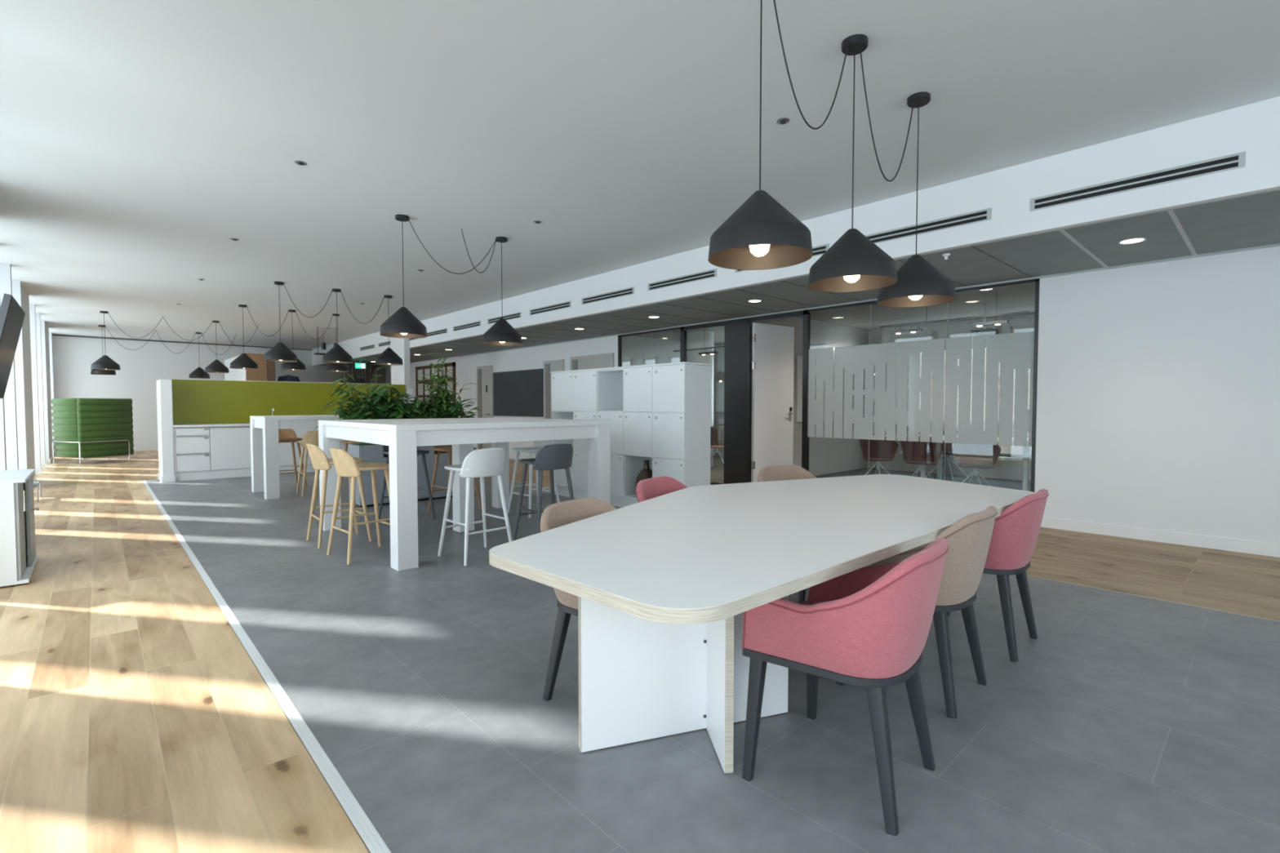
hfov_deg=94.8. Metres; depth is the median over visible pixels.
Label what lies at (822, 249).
air vent
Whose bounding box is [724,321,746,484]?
column
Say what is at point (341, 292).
cable
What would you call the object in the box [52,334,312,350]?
trim
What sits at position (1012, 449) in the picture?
facade
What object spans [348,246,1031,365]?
trim
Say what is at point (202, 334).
cable
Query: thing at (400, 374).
wall column
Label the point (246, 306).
cable
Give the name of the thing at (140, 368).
wall
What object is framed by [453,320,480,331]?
air vent
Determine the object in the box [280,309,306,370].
pendant lamp
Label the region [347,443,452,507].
planter
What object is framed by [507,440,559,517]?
bar stool
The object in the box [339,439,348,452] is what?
base cabinet
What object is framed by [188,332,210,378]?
pendant lamp
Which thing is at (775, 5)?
cable
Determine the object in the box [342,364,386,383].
curtain
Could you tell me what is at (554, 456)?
bar stool
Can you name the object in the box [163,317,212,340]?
cable
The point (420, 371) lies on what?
shelf
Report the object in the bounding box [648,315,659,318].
recessed light
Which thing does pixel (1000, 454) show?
window
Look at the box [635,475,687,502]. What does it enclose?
armchair
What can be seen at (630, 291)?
air vent
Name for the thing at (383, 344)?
air vent
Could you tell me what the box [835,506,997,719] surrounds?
armchair
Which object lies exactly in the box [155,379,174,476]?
wall
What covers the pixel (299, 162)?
ceiling detector
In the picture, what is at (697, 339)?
window
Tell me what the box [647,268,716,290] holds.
air vent
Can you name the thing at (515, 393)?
blackboard
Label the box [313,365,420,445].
potted shrub
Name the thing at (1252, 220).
ceiling
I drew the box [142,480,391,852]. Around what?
trim
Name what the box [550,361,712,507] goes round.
tall cabinet
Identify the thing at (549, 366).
door
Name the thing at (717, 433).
shell chair
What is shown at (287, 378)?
armchair
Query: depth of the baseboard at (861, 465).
10.82 m
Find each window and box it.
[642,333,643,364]
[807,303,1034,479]
[906,354,1031,457]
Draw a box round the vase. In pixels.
[635,459,652,487]
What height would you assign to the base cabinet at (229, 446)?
0.869 m
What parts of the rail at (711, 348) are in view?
rail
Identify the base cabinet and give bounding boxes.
[175,426,210,481]
[208,426,251,479]
[279,428,293,473]
[292,428,318,473]
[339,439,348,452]
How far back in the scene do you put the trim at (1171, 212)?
4.57 m
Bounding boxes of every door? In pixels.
[476,364,493,449]
[543,359,564,418]
[569,352,613,370]
[751,322,794,482]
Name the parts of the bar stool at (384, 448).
leg, backrest, seat, leg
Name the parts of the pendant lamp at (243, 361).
cord, lamp shade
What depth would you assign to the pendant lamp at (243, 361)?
10.46 m
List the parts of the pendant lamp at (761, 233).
bulb, lamp shade, cord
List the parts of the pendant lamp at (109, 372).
lamp shade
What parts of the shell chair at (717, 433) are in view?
seat, backrest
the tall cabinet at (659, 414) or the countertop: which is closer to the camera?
the tall cabinet at (659, 414)
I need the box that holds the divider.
[340,377,364,383]
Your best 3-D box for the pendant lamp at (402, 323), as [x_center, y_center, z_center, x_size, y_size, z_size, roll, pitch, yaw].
[-2.258,-1.432,5.613,0.423,1.130,0.423,-2,3,-43]
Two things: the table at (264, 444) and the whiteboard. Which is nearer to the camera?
the table at (264, 444)
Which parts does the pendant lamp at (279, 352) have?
cord, lamp shade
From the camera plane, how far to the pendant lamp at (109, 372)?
13.10 m
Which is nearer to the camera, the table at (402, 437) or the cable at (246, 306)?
the table at (402, 437)
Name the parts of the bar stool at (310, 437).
leg, leg, backrest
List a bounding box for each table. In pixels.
[249,414,342,499]
[318,417,610,571]
[488,474,1035,773]
[884,434,1030,491]
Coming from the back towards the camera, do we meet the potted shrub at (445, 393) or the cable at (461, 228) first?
the potted shrub at (445, 393)
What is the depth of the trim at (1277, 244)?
6.08 m
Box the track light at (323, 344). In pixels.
[321,327,337,350]
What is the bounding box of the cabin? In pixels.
[224,353,275,381]
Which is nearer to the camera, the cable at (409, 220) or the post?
the cable at (409, 220)
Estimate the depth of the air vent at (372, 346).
14.93 m
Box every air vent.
[360,344,374,351]
[377,340,390,346]
[426,328,447,337]
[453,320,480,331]
[487,311,521,324]
[529,300,571,315]
[581,286,634,304]
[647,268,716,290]
[734,243,829,272]
[864,207,991,244]
[1029,151,1245,211]
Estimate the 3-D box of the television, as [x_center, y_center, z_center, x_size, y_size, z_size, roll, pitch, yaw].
[-5.533,-0.658,5.066,0.285,0.827,1.220,-2,3,-43]
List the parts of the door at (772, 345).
handle plate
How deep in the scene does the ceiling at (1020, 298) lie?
9.23 m
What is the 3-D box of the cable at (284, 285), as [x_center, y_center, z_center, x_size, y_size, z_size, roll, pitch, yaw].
[-4.971,-1.867,8.842,0.661,0.455,0.007,-2,3,-43]
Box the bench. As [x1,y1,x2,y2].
[33,480,41,502]
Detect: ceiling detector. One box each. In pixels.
[294,160,306,165]
[533,220,542,223]
[776,117,789,124]
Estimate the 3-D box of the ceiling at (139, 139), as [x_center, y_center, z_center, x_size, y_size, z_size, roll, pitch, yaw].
[-4.442,-2.184,7.362,6.760,0.250,25.350,-2,3,-43]
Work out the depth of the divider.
16.54 m
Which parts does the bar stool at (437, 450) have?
leg, backrest, leg, seat, leg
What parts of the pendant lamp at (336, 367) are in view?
lamp shade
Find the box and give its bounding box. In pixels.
[405,387,413,395]
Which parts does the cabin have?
wood panel, wood panel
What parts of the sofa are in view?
panel, leg, tube frame, panel, tube frame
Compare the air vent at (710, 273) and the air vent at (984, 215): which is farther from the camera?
the air vent at (710, 273)
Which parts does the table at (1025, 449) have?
leg, leg, leg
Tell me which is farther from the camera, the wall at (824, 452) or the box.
the box
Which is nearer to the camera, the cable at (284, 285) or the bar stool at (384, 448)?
the bar stool at (384, 448)
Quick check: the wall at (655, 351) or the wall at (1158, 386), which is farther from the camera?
the wall at (655, 351)
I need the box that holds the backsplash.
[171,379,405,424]
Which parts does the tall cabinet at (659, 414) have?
door, door, door, door, door, door, door, panel, door, door, door, door, door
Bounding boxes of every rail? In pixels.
[673,346,724,355]
[880,289,1029,333]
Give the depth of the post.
12.55 m
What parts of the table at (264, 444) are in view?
leg, leg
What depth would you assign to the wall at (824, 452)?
10.46 m
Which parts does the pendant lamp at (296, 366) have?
lamp shade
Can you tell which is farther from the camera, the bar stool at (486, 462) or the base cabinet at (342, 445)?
the base cabinet at (342, 445)
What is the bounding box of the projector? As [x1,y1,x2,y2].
[970,304,998,338]
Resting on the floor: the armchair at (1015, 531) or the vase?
the armchair at (1015, 531)
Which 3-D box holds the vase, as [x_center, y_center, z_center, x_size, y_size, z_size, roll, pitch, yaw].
[0.078,0.609,6.877,0.260,0.431,0.260,-2,3,-43]
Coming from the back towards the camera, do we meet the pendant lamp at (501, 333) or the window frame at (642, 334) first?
the window frame at (642, 334)
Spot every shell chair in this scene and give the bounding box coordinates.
[710,426,724,463]
[858,433,898,475]
[900,435,944,479]
[926,429,969,480]
[952,436,1000,486]
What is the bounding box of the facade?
[919,349,1031,454]
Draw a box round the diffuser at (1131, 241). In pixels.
[1120,238,1143,243]
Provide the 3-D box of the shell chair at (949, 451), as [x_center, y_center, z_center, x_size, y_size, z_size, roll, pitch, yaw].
[5.191,0.463,9.914,0.545,0.827,0.566,-1,2,-33]
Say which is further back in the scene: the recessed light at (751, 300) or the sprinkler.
the recessed light at (751, 300)
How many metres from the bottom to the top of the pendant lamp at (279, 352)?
1.145 m
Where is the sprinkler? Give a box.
[942,253,950,259]
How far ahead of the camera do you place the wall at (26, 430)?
9.01 m
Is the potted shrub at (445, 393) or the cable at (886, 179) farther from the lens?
the potted shrub at (445, 393)
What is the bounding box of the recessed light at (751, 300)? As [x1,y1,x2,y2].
[747,299,761,302]
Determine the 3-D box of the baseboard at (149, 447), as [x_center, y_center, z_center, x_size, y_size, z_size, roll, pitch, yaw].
[-12.687,0.572,16.822,5.660,0.120,0.012,-2,3,-43]
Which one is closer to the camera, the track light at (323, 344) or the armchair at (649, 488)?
the armchair at (649, 488)
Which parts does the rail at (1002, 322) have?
rail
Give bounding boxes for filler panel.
[173,427,177,481]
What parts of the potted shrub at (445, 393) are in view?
stem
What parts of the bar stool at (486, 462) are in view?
leg, leg, seat, backrest, leg, leg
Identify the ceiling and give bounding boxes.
[0,0,1279,349]
[319,190,1279,366]
[632,283,1035,345]
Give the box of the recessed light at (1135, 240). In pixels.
[1118,237,1146,244]
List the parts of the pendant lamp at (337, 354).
cord, lamp shade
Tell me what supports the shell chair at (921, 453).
on the floor
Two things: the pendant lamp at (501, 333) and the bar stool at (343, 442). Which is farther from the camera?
the bar stool at (343, 442)
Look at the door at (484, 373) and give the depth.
14.36 m
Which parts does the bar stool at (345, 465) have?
leg, backrest, leg, seat, leg, leg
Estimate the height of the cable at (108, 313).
0.474 m
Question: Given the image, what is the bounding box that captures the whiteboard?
[795,355,834,422]
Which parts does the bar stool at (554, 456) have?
leg, leg, seat, leg, backrest, leg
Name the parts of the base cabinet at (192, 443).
drawer, drawer, drawer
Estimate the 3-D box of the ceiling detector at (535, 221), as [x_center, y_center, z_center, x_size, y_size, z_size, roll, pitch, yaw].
[-1.001,-1.996,5.759,0.080,0.013,0.080,-2,3,-43]
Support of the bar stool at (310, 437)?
on the floor
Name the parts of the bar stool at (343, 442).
leg, seat, backrest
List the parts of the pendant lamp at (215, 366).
lamp shade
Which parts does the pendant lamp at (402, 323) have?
cord, lamp shade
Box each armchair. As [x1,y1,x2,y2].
[277,374,300,382]
[539,497,617,701]
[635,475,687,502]
[742,537,949,835]
[757,464,817,603]
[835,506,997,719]
[947,488,1048,662]
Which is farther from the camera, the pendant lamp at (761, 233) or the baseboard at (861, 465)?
the baseboard at (861, 465)
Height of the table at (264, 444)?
1.077 m
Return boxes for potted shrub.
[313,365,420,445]
[324,382,416,447]
[377,391,439,418]
[408,385,480,418]
[411,351,477,417]
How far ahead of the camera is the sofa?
12.40 m
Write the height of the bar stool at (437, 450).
0.888 m
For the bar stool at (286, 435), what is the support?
on the floor
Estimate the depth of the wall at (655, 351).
12.86 m
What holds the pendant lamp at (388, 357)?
hanging from the ceiling at (139, 139)
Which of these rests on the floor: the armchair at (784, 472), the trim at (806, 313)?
the armchair at (784, 472)
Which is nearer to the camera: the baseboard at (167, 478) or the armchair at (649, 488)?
the armchair at (649, 488)
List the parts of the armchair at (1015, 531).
seat frame, leg, leg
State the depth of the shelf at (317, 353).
13.52 m
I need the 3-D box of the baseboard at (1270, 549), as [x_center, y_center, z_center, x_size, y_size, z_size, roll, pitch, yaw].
[5.996,1.034,3.833,0.012,0.105,5.840,-2,3,-43]
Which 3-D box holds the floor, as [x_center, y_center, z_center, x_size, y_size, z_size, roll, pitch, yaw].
[-2.260,0.947,9.488,12.700,0.123,25.350,-2,3,-43]
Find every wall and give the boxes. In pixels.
[0,262,54,475]
[52,333,342,446]
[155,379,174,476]
[167,378,405,424]
[385,335,617,457]
[622,335,715,456]
[715,313,1035,481]
[751,316,867,470]
[1034,246,1279,544]
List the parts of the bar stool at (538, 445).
leg, seat, leg, leg, backrest, leg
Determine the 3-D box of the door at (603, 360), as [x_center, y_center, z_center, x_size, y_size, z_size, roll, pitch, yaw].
[-0.945,-0.270,11.266,0.069,2.190,1.320,-2,3,-43]
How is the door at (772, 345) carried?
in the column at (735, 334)
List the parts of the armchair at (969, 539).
leg, leg, seat frame, leg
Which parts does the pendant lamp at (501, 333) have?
cord, lamp shade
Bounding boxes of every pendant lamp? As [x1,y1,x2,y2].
[90,311,120,369]
[90,324,115,375]
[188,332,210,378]
[204,320,229,373]
[229,304,257,368]
[263,281,297,362]
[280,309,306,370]
[322,288,352,363]
[324,313,349,372]
[374,294,403,365]
[379,213,427,337]
[482,236,522,346]
[707,0,813,270]
[808,34,897,292]
[876,91,955,307]
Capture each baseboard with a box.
[33,454,53,481]
[133,445,158,451]
[157,472,175,482]
[473,449,535,460]
[808,462,866,475]
[1040,516,1279,557]
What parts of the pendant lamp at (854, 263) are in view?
bulb, lamp shade, cord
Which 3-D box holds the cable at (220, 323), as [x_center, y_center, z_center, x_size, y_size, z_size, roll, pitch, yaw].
[-8.674,-1.992,12.757,0.718,0.514,0.007,-2,3,-38]
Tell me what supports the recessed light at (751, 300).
in the ceiling at (1252, 220)
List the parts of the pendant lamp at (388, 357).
lamp shade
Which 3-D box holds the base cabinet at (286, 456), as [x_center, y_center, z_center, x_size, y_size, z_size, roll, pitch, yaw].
[-6.661,0.411,10.607,0.605,0.869,0.608,-2,3,-43]
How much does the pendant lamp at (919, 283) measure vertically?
1.185 m
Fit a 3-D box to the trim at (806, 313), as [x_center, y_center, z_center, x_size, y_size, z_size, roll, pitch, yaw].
[1.825,-0.325,8.355,0.064,2.505,6.499,-2,3,-43]
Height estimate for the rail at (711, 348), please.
0.508 m
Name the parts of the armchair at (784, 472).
leg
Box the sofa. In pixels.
[51,398,133,465]
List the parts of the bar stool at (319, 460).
leg, backrest, leg, seat, leg, leg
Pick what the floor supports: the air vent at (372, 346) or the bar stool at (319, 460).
the bar stool at (319, 460)
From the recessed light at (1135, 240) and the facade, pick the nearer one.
the recessed light at (1135, 240)
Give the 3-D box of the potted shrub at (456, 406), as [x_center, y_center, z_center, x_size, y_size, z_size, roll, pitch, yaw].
[-2.639,-0.136,7.899,1.067,0.832,0.802,-1,2,-26]
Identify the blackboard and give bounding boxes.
[493,368,543,417]
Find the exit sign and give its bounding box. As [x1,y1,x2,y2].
[355,360,365,368]
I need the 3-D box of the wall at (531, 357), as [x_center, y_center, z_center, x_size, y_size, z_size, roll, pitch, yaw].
[-4.703,-0.579,15.453,0.100,2.515,12.796,-2,3,-43]
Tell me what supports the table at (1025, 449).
on the floor
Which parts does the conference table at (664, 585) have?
leg panel, leg panel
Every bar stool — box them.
[278,428,307,487]
[296,430,318,497]
[306,443,372,548]
[326,447,390,564]
[341,440,366,479]
[378,444,435,519]
[427,444,481,515]
[437,448,512,565]
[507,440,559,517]
[512,444,573,540]
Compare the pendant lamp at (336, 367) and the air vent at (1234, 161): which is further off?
the pendant lamp at (336, 367)
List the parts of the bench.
leg, leg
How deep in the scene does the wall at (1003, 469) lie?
10.58 m
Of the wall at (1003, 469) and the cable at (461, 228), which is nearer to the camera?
the cable at (461, 228)
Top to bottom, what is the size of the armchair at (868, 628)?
0.803 m
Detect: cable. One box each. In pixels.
[106,327,155,350]
[108,313,163,337]
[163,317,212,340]
[201,333,235,355]
[219,323,258,346]
[246,306,288,336]
[284,284,332,317]
[295,311,333,339]
[341,292,384,324]
[408,220,496,274]
[461,228,496,272]
[773,0,848,129]
[860,53,915,182]
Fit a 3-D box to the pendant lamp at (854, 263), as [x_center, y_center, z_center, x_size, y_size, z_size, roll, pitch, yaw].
[1.062,-1.308,2.933,0.423,1.190,0.423,-2,3,-43]
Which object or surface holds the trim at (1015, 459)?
attached to the wall at (1003, 469)
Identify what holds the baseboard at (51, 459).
attached to the wall at (26, 430)
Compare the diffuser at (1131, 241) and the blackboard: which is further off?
the blackboard
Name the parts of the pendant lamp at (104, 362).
lamp shade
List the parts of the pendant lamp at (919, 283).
bulb, lamp shade, cord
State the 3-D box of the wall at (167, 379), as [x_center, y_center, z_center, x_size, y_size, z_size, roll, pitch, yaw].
[-6.493,-0.013,11.284,3.960,1.675,0.140,-2,3,-43]
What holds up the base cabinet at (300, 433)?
on the floor
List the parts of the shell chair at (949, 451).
seat, leg, backrest, leg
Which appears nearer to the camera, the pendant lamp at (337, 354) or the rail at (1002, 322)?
the rail at (1002, 322)
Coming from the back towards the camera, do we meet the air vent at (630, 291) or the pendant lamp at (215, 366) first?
the pendant lamp at (215, 366)
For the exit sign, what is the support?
hanging from the ceiling at (1252, 220)
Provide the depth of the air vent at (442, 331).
11.88 m
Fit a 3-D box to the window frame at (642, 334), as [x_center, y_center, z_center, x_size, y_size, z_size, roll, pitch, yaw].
[0.161,-0.387,10.155,0.011,2.433,1.512,-2,3,-43]
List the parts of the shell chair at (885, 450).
seat, backrest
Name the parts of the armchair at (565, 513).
leg, seat frame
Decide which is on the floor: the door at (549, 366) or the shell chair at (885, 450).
the shell chair at (885, 450)
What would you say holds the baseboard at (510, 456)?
attached to the wall at (531, 357)
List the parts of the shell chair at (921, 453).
seat, backrest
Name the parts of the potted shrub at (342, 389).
stem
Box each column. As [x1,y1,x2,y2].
[390,337,410,387]
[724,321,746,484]
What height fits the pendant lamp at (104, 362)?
1.105 m
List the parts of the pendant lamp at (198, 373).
lamp shade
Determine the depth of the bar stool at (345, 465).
4.64 m
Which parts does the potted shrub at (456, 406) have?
stem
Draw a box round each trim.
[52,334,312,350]
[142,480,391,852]
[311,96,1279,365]
[317,188,1279,365]
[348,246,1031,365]
[458,243,1279,356]
[486,476,1279,622]
[617,278,1039,492]
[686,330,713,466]
[899,451,1031,462]
[1058,209,1196,267]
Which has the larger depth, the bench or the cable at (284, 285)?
the cable at (284, 285)
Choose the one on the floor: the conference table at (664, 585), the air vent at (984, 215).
the conference table at (664, 585)
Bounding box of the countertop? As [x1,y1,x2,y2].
[173,422,249,427]
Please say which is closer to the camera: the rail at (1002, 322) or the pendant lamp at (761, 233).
the pendant lamp at (761, 233)
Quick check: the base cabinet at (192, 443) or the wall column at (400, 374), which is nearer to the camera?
the base cabinet at (192, 443)
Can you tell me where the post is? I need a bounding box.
[403,395,414,403]
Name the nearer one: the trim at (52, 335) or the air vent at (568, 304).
the air vent at (568, 304)
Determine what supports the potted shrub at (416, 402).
on the planter
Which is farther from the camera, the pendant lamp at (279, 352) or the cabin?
the cabin
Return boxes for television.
[0,293,25,398]
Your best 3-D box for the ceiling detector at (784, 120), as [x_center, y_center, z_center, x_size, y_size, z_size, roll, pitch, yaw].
[0.903,-1.925,3.720,0.080,0.013,0.080,-2,3,-43]
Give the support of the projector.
hanging from the ceiling at (1020, 298)
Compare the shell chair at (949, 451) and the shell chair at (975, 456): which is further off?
the shell chair at (949, 451)
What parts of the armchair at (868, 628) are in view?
leg, seat, leg, seat frame, leg, leg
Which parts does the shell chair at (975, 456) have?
seat, backrest, leg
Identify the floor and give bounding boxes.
[0,449,1279,852]
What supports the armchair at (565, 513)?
on the floor
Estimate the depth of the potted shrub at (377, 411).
7.17 m
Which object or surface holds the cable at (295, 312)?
hanging from the ceiling at (139, 139)
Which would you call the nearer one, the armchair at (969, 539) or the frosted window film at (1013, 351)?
the armchair at (969, 539)
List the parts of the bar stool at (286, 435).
backrest, seat, leg, leg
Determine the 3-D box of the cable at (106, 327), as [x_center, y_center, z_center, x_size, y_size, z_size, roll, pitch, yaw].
[-11.720,-2.021,13.575,0.007,0.514,0.911,1,2,34]
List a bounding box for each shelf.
[314,328,325,355]
[415,362,456,407]

